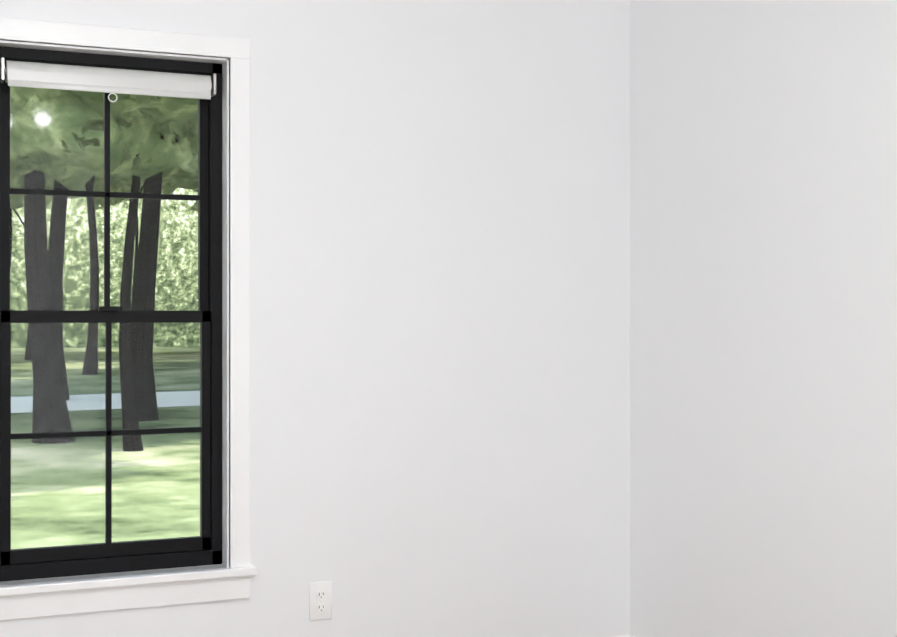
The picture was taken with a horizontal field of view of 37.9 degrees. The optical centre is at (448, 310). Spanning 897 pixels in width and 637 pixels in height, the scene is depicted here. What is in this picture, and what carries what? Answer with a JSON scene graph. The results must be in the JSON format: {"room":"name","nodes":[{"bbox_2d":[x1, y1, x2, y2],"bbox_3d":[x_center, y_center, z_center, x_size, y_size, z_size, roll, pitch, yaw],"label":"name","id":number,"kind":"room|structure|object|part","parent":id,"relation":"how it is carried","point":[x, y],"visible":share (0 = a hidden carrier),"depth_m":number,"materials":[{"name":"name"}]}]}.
{"room":"empty room","nodes":[
{"label":"empty room","id":0,"kind":"room"},
{"bbox_2d":[0,0,629,636],"bbox_3d":[-1.013,0.022,3.829,3.506,2.452,0.160,0,0,-24],"label":"wall","id":1,"kind":"structure","parent":0,"point":[438,318],"depth_m":4.17,"materials":[{"name":"white paint"}]},
{"bbox_2d":[0,46,221,581],"bbox_3d":[-1.005,0.009,3.847,0.668,1.514,0.075,0,0,-24],"label":"window","id":2,"kind":"structure","parent":1,"relation":"in","point":[204,548],"depth_m":3.85,"materials":[{"name":"black"}]},
{"bbox_2d":[0,40,228,566],"bbox_3d":[-0.982,0.006,3.796,0.680,1.520,0.073,0,0,-24],"label":"liner","id":3,"kind":"object","parent":1,"relation":"attached to","point":[224,62],"depth_m":3.90,"materials":[{"name":"white paint"}]},
{"bbox_3d":[-0.985,-0.678,3.804,0.612,0.064,0.060,0,0,-24],"label":"window blind bracket","id":4,"kind":"part","parent":3,"relation":"part of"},
{"bbox_2d":[5,60,211,99],"bbox_3d":[-0.984,-0.669,3.802,0.592,0.077,0.066,0,0,-24],"label":"roller blind","id":5,"kind":"object","parent":3,"relation":"attached to","point":[83,78],"visible":0.98,"depth_m":3.77,"materials":[{"name":"white fabric"}]},
{"bbox_2d":[0,17,249,567],"bbox_3d":[-0.963,-0.025,3.753,0.804,1.582,0.020,0,0,-24],"label":"window frame","id":6,"kind":"structure","parent":1,"relation":"in","point":[235,51],"depth_m":3.89,"materials":[{"name":"white paint"}]},
{"bbox_2d":[0,565,256,620],"bbox_3d":[-0.971,0.813,3.769,0.834,0.095,0.090,0,0,-24],"label":"window sill","id":7,"kind":"structure","parent":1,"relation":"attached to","point":[63,597],"depth_m":3.75,"materials":[{"name":"white paint"}]},
{"bbox_2d":[309,581,331,620],"bbox_3d":[-0.393,0.891,4.010,0.072,0.117,0.013,0,0,-24],"label":"electrical outlet","id":8,"kind":"object","parent":1,"relation":"attached to","point":[320,600],"visible":1,"depth_m":4.00,"materials":[{"name":"white plastic"}]},
{"bbox_2d":[315,590,326,611],"bbox_3d":[-0.391,0.891,4.006,0.033,0.063,0.004,0,0,-24],"label":"socket","id":9,"kind":"object","parent":8,"relation":"attached to","point":[320,595],"depth_m":4.01,"materials":[{"name":"white plastic"}]},
{"bbox_2d":[630,0,896,636],"bbox_3d":[1.673,0.016,2.299,0.160,2.452,5.140,0,0,-24],"label":"wall","id":10,"kind":"structure","parent":0,"point":[763,318],"depth_m":3.80,"materials":[{"name":"white paint"}]},
{"label":"outside","id":11,"kind":"structure","parent":0,"visible":0},
{"bbox_2d":[10,86,199,548],"bbox_3d":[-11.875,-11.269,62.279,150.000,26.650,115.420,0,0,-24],"label":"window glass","id":12,"kind":"object","parent":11,"point":[123,348],"depth_m":16.06,"materials":[{"name":"clear glass"}]}
]}

